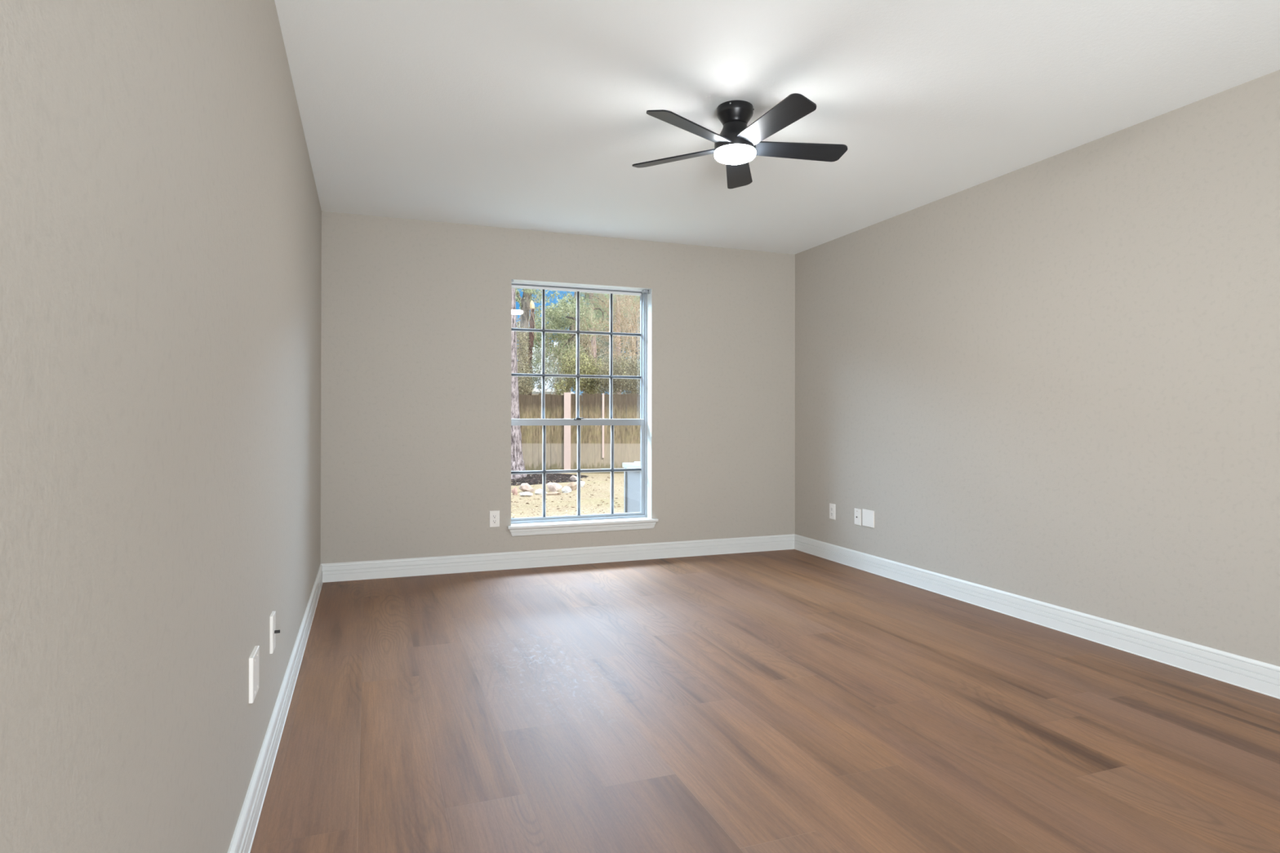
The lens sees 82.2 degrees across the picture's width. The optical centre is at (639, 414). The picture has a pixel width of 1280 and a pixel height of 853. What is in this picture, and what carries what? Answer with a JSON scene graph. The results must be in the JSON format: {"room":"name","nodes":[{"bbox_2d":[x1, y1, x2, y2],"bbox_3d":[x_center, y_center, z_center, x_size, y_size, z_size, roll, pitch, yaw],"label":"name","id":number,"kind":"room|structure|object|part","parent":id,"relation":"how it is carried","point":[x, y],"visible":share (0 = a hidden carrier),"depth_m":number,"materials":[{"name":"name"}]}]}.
{"room":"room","nodes":[
{"label":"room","id":0,"kind":"room"},
{"bbox_2d":[0,0,321,852],"bbox_3d":[-1.104,-0.129,1.975,0.120,2.440,6.380,0,0,-20],"label":"wall","id":1,"kind":"structure","parent":0,"point":[161,211],"depth_m":1.02,"materials":[{"name":"beige paint"}]},
{"bbox_2d":[248,645,259,703],"bbox_3d":[-1.032,0.694,1.962,0.011,0.118,0.112,0,0,-20],"label":"blank plate","id":2,"kind":"object","parent":1,"relation":"attached to","point":[254,658],"visible":1,"depth_m":1.93,"materials":[{"name":"white plastic"}]},
{"bbox_2d":[269,611,279,653],"bbox_3d":[-1.169,0.697,2.351,0.026,0.118,0.072,0,0,-20],"label":"cable plate","id":3,"kind":"object","parent":1,"relation":"attached to","point":[273,631],"visible":1,"depth_m":2.32,"materials":[{"name":"white plastic"}]},
{"bbox_3d":[-1.177,0.697,2.349,0.009,0.118,0.072,0,0,-20],"label":"plate","id":4,"kind":"part","parent":3,"relation":"part of","materials":[{"name":"white plastic"}]},
{"bbox_2d":[227,564,323,852],"bbox_3d":[-1.011,1.030,1.910,0.016,0.121,6.200,0,0,-20],"label":"baseboard","id":5,"kind":"structure","parent":1,"relation":"attached to","point":[242,842],"depth_m":2.26,"materials":[{"name":"white paint"}]},
{"bbox_2d":[320,211,795,564],"bbox_3d":[-0.438,-0.113,5.530,3.607,2.440,0.180,0,0,-20],"label":"wall","id":6,"kind":"structure","parent":0,"point":[416,319],"depth_m":5.21,"materials":[{"name":"beige paint"}]},
{"bbox_2d":[488,510,499,527],"bbox_3d":[-1.033,0.742,5.205,0.072,0.118,0.009,0,0,-20],"label":"wall outlet","id":7,"kind":"object","parent":6,"relation":"attached to","point":[494,516],"visible":1,"depth_m":5.20,"materials":[{"name":"white plastic"}]},
{"bbox_2d":[492,514,497,524],"bbox_3d":[-1.032,0.742,5.203,0.034,0.067,0.005,0,0,-20],"label":"receptacle","id":8,"kind":"object","parent":7,"relation":"attached to","point":[494,516],"depth_m":5.20,"materials":[{"name":"white plastic"}]},
{"bbox_2d":[321,533,795,582],"bbox_3d":[-0.405,1.046,5.433,3.607,0.121,0.016,0,0,-20],"label":"baseboard","id":9,"kind":"structure","parent":6,"relation":"attached to","point":[403,567],"depth_m":5.32,"materials":[{"name":"white paint"}]},
{"bbox_2d":[507,280,658,536],"bbox_3d":[-0.433,-0.048,5.514,1.152,1.844,0.208,0,0,-20],"label":"window","id":10,"kind":"structure","parent":6,"relation":"in","point":[544,525],"depth_m":5.56,"materials":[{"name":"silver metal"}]},
{"bbox_3d":[-0.473,-0.447,5.591,1.048,1.020,0.024,0,0,-20],"label":"sash","id":11,"kind":"part","parent":10,"relation":"part of","materials":[{"name":"clear glass"}]},
{"bbox_3d":[-0.464,0.410,5.558,1.048,0.742,0.026,0,0,-20],"label":"sash","id":12,"kind":"part","parent":10,"relation":"part of","materials":[{"name":"clear glass"}]},
{"bbox_3d":[-0.463,0.035,5.560,1.044,0.007,0.035,0,0,-20],"label":"meeting rail","id":13,"kind":"part","parent":10,"relation":"part of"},
{"bbox_3d":[-0.421,0.809,5.474,1.152,0.019,0.130,0,0,-20],"label":"sill","id":14,"kind":"part","parent":10,"relation":"part of","materials":[{"name":"white paint"}]},
{"bbox_2d":[249,549,1279,852],"bbox_3d":[0.661,1.155,2.563,3.847,0.120,6.500,0,0,-20],"label":"floor","id":15,"kind":"structure","parent":0,"point":[788,700],"depth_m":2.55,"materials":[{"name":"brown wood"}]},
{"bbox_2d":[274,0,1279,254],"bbox_3d":[0.665,-1.404,2.573,3.847,0.120,6.500,0,0,-20],"label":"ceiling","id":16,"kind":"structure","parent":0,"point":[519,114],"depth_m":3.08,"materials":[{"name":"white paint"}]},
{"bbox_2d":[631,93,847,188],"bbox_3d":[0.432,-1.227,3.180,0.962,0.230,0.945,0,0,-20],"label":"ceiling fan","id":17,"kind":"object","parent":16,"relation":"hanging from","point":[737,144],"visible":1,"depth_m":3.15,"materials":[{"name":"metal"}]},
{"bbox_3d":[0.164,-1.167,3.340,0.431,0.036,0.124,-1,-1,28],"label":"blade","id":18,"kind":"part","parent":17,"relation":"part of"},
{"bbox_3d":[0.209,-1.179,3.007,0.431,0.036,0.124,3,-2,-44],"label":"blade","id":19,"kind":"part","parent":17,"relation":"part of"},
{"bbox_3d":[0.467,-1.159,3.485,0.124,0.036,0.431,0,-2,10],"label":"blade","id":20,"kind":"part","parent":17,"relation":"part of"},
{"bbox_3d":[0.539,-1.179,2.947,0.124,0.036,0.431,0,-2,-26],"label":"blade","id":21,"kind":"part","parent":17,"relation":"part of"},
{"bbox_3d":[0.698,-1.167,3.242,0.431,0.036,0.124,1,0,-8],"label":"blade","id":22,"kind":"part","parent":17,"relation":"part of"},
{"bbox_2d":[795,69,1279,666],"bbox_3d":[2.389,-0.119,3.273,0.120,2.440,6.380,0,0,-20],"label":"wall","id":23,"kind":"structure","parent":0,"point":[1055,380],"depth_m":3.67,"materials":[{"name":"beige paint"}]},
{"bbox_2d":[829,503,835,519],"bbox_3d":[1.462,0.738,5.576,0.009,0.118,0.072,0,0,-20],"label":"wall outlet","id":24,"kind":"object","parent":23,"relation":"attached to","point":[832,507],"visible":1,"depth_m":5.57,"materials":[{"name":"white plastic"}]},
{"bbox_2d":[854,508,861,525],"bbox_3d":[1.567,0.739,5.288,0.014,0.118,0.072,0,0,-20],"label":"cable plate","id":25,"kind":"object","parent":23,"relation":"attached to","point":[857,512],"visible":1,"depth_m":5.28,"materials":[{"name":"white plastic"}]},
{"bbox_2d":[862,509,874,528],"bbox_3d":[1.611,0.733,5.172,0.011,0.118,0.122,0,0,-20],"label":"blank plate","id":26,"kind":"object","parent":23,"relation":"attached to","point":[868,516],"visible":1,"depth_m":5.17,"materials":[{"name":"white plastic"}]},
{"bbox_2d":[794,534,1279,699],"bbox_3d":[2.355,1.040,3.160,0.016,0.121,6.200,0,0,-20],"label":"baseboard","id":27,"kind":"structure","parent":23,"relation":"attached to","point":[1262,677],"depth_m":3.62,"materials":[{"name":"white paint"}]},
{"label":"outside","id":28,"kind":"structure","parent":0,"visible":0},
{"bbox_2d":[511,459,623,517],"bbox_3d":[1.968,1.409,34.060,60.000,0.070,80.000,0,0,-20],"label":"ground","id":29,"kind":"structure","parent":28,"point":[585,500],"depth_m":11.15,"materials":[{"name":"beige sand"}]},
{"bbox_2d":[511,486,517,495],"bbox_3d":[-2.040,1.247,11.917,0.090,0.149,0.054,0,0,16],"label":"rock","id":30,"kind":"object","parent":29,"relation":"on","point":[514,491],"visible":0.98,"depth_m":11.90,"materials":[{"name":"beige stone"}]},
{"bbox_2d":[519,491,532,496],"bbox_3d":[-1.823,1.279,11.739,0.210,0.084,0.109,0,0,0],"label":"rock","id":31,"kind":"object","parent":29,"relation":"on","point":[527,493],"visible":0.88,"depth_m":11.71,"materials":[{"name":"white stone"}]},
{"bbox_2d":[519,483,534,492],"bbox_3d":[-1.903,1.236,12.292,0.256,0.175,0.127,0,0,-17],"label":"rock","id":32,"kind":"object","parent":29,"relation":"on","point":[524,486],"visible":0.9,"depth_m":12.24,"materials":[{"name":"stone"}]},
{"bbox_2d":[526,300,534,395],"bbox_3d":[-2.997,-1.009,20.000,0.239,4.216,0.163,0,0,5],"label":"trunk","id":33,"kind":"object","parent":29,"relation":"on","point":[531,305],"visible":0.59,"depth_m":19.94,"materials":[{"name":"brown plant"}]},
{"bbox_2d":[515,288,563,378],"bbox_3d":[-3.225,-2.254,21.912,2.283,6.950,3.605,0,0,-12],"label":"tree","id":34,"kind":"object","parent":29,"relation":"on","point":[523,303],"visible":0.27,"depth_m":21.88,"materials":[{"name":"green plant"}]},
{"bbox_2d":[534,488,546,494],"bbox_3d":[-1.617,1.269,12.001,0.195,0.107,0.122,0,0,0],"label":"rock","id":35,"kind":"object","parent":29,"relation":"on","point":[539,491],"visible":0.7,"depth_m":11.96,"materials":[{"name":"white stone"}]},
{"bbox_2d":[519,333,576,395],"bbox_3d":[-2.889,-0.849,20.534,3.513,3.755,2.344,0,0,43],"label":"shrub","id":36,"kind":"object","parent":29,"relation":"on","point":[537,353],"visible":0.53,"depth_m":19.81,"materials":[{"name":"green plant"}]},
{"bbox_2d":[511,473,588,485],"bbox_3d":[-2.342,1.280,15.185,3.335,0.130,3.198,0,0,39],"label":"mulch bed","id":37,"kind":"object","parent":29,"relation":"on","point":[535,477],"visible":0.25,"depth_m":14.39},
{"bbox_2d":[511,288,526,479],"bbox_3d":[-2.893,-2.851,14.474,3.464,8.480,3.521,0,0,41],"label":"pine tree","id":38,"kind":"object","parent":37,"relation":"on","point":[517,457],"visible":0.03,"depth_m":14.47,"materials":[{"name":"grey plant"}]},
{"bbox_2d":[569,475,577,480],"bbox_3d":[-1.271,1.262,14.415,0.222,0.141,0.079,0,0,0],"label":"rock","id":39,"kind":"object","parent":37,"relation":"on","point":[572,477],"visible":0.71,"depth_m":14.39,"materials":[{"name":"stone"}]},
{"bbox_2d":[531,342,576,395],"bbox_3d":[-4.244,-1.133,36.205,2.866,5.067,7.600,0,0,0],"label":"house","id":40,"kind":"structure","parent":29,"relation":"on","point":[548,392],"depth_m":33.41,"materials":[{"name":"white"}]},
{"bbox_2d":[546,491,561,495],"bbox_3d":[-1.401,1.285,11.922,0.242,0.074,0.101,0,0,0],"label":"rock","id":41,"kind":"object","parent":29,"relation":"on","point":[554,493],"visible":0.94,"depth_m":11.89,"materials":[{"name":"beige stone"}]},
{"bbox_2d":[546,482,562,491],"bbox_3d":[-1.446,1.236,12.396,0.271,0.177,0.145,0,0,0],"label":"rock","id":42,"kind":"object","parent":29,"relation":"on","point":[553,486],"visible":0.9,"depth_m":12.36,"materials":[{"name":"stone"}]},
{"bbox_2d":[516,289,609,395],"bbox_3d":[-2.494,-1.227,18.981,5.267,4.409,2.886,0,0,38],"label":"shrub","id":43,"kind":"object","parent":29,"relation":"on","point":[523,388],"visible":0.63,"depth_m":18.78,"materials":[{"name":"green plant"}]},
{"bbox_2d":[528,291,599,392],"bbox_3d":[-2.625,-1.535,23.935,2.586,5.761,4.742,0,0,-1],"label":"leafy tree","id":44,"kind":"object","parent":29,"relation":"on","point":[558,322],"visible":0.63,"depth_m":23.37,"materials":[{"name":"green plant"}]},
{"bbox_2d":[515,309,613,394],"bbox_3d":[-8.519,-2.588,50.025,15.126,10.714,10.151,0,0,-2],"label":"tree","id":45,"kind":"object","parent":29,"relation":"on","point":[585,344],"visible":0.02,"depth_m":48.38,"materials":[{"name":"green plant"}]},
{"bbox_2d":[561,486,571,493],"bbox_3d":[-1.220,1.258,12.197,0.168,0.130,0.061,0,0,0],"label":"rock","id":46,"kind":"object","parent":29,"relation":"on","point":[566,489],"visible":0.94,"depth_m":12.18,"materials":[{"name":"white stone"}]},
{"bbox_2d":[511,476,623,518],"bbox_3d":[-1.177,1.265,11.850,2.830,0.014,6.540,0,0,-2],"label":"fallen leaves","id":47,"kind":"object","parent":29,"relation":"on","point":[584,477],"visible":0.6,"depth_m":10.61,"materials":[{"name":"brown plant"}]},
{"bbox_2d":[566,481,577,490],"bbox_3d":[-1.159,1.241,12.587,0.194,0.168,0.107,0,0,0],"label":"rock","id":48,"kind":"object","parent":29,"relation":"on","point":[573,486],"visible":0.71,"depth_m":12.56,"materials":[{"name":"beige stone"}]},
{"bbox_2d":[519,392,639,473],"bbox_3d":[-1.733,0.437,16.499,21.465,1.867,0.121,0,0,0],"label":"fence","id":49,"kind":"object","parent":29,"relation":"on","point":[561,440],"visible":0.1,"depth_m":16.49,"materials":[{"name":"brown wood"}]},
{"bbox_3d":[-1.630,0.437,16.459,0.150,1.867,0.042,0,0,0],"label":"post","id":50,"kind":"part","parent":49,"relation":"part of","materials":[{"name":"beige wood"}]},
{"bbox_2d":[576,480,585,487],"bbox_3d":[-1.077,1.258,13.108,0.192,0.140,0.104,0,0,0],"label":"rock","id":51,"kind":"object","parent":29,"relation":"on","point":[582,483],"visible":0.37,"depth_m":13.08,"materials":[{"name":"white stone"}]},
{"bbox_2d":[553,344,609,395],"bbox_3d":[-1.353,-0.435,18.546,1.523,2.782,2.030,0,0,11],"label":"shrub","id":52,"kind":"object","parent":29,"relation":"on","point":[587,368],"visible":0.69,"depth_m":18.14,"materials":[{"name":"green plant"}]},
{"bbox_2d":[551,304,639,400],"bbox_3d":[-0.938,-0.857,18.612,3.618,3.596,2.319,0,0,16],"label":"shrub","id":53,"kind":"object","parent":29,"relation":"on","point":[634,370],"visible":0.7,"depth_m":17.91,"materials":[{"name":"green plant"}]},
{"bbox_2d":[579,292,615,362],"bbox_3d":[-1.865,-2.119,27.576,2.060,7.212,3.845,0,0,-3],"label":"pine tree","id":54,"kind":"object","parent":29,"relation":"on","point":[593,304],"visible":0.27,"depth_m":26.94,"materials":[{"name":"green plant"}]},
{"bbox_2d":[559,292,639,460],"bbox_3d":[-0.872,-1.765,22.286,4.577,7.087,5.441,0,0,-27],"label":"bare tree","id":55,"kind":"object","parent":29,"relation":"on","point":[633,340],"visible":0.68,"depth_m":21.75,"materials":[{"name":"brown plant"}]},
{"bbox_2d":[583,293,639,396],"bbox_3d":[-0.546,-2.426,35.834,4.910,8.858,8.017,0,0,-2],"label":"tree","id":56,"kind":"object","parent":29,"relation":"on","point":[606,330],"visible":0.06,"depth_m":34.68,"materials":[{"name":"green plant"}]},
{"bbox_2d":[608,294,639,394],"bbox_3d":[-0.615,-2.508,29.644,2.865,8.210,4.594,0,0,23],"label":"pine tree","id":57,"kind":"object","parent":29,"relation":"on","point":[631,297],"visible":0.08,"depth_m":28.95,"materials":[{"name":"green plant"}]},
{"bbox_2d":[622,461,639,512],"bbox_3d":[0.327,0.868,6.450,0.900,0.886,0.880,0,0,-20],"label":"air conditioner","id":58,"kind":"object","parent":29,"relation":"on","point":[631,478],"visible":0.13,"depth_m":6.51,"materials":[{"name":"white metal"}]},
{"bbox_3d":[-0.126,0.854,6.649,0.030,0.755,0.030,0,0,-20],"label":"corner post","id":59,"kind":"part","parent":58,"relation":"part of","materials":[{"name":"white metal"}]},
{"bbox_3d":[0.328,0.451,6.451,0.764,0.052,0.744,0,0,-20],"label":"lid","id":60,"kind":"part","parent":58,"relation":"part of","materials":[{"name":"white metal"}]}
]}

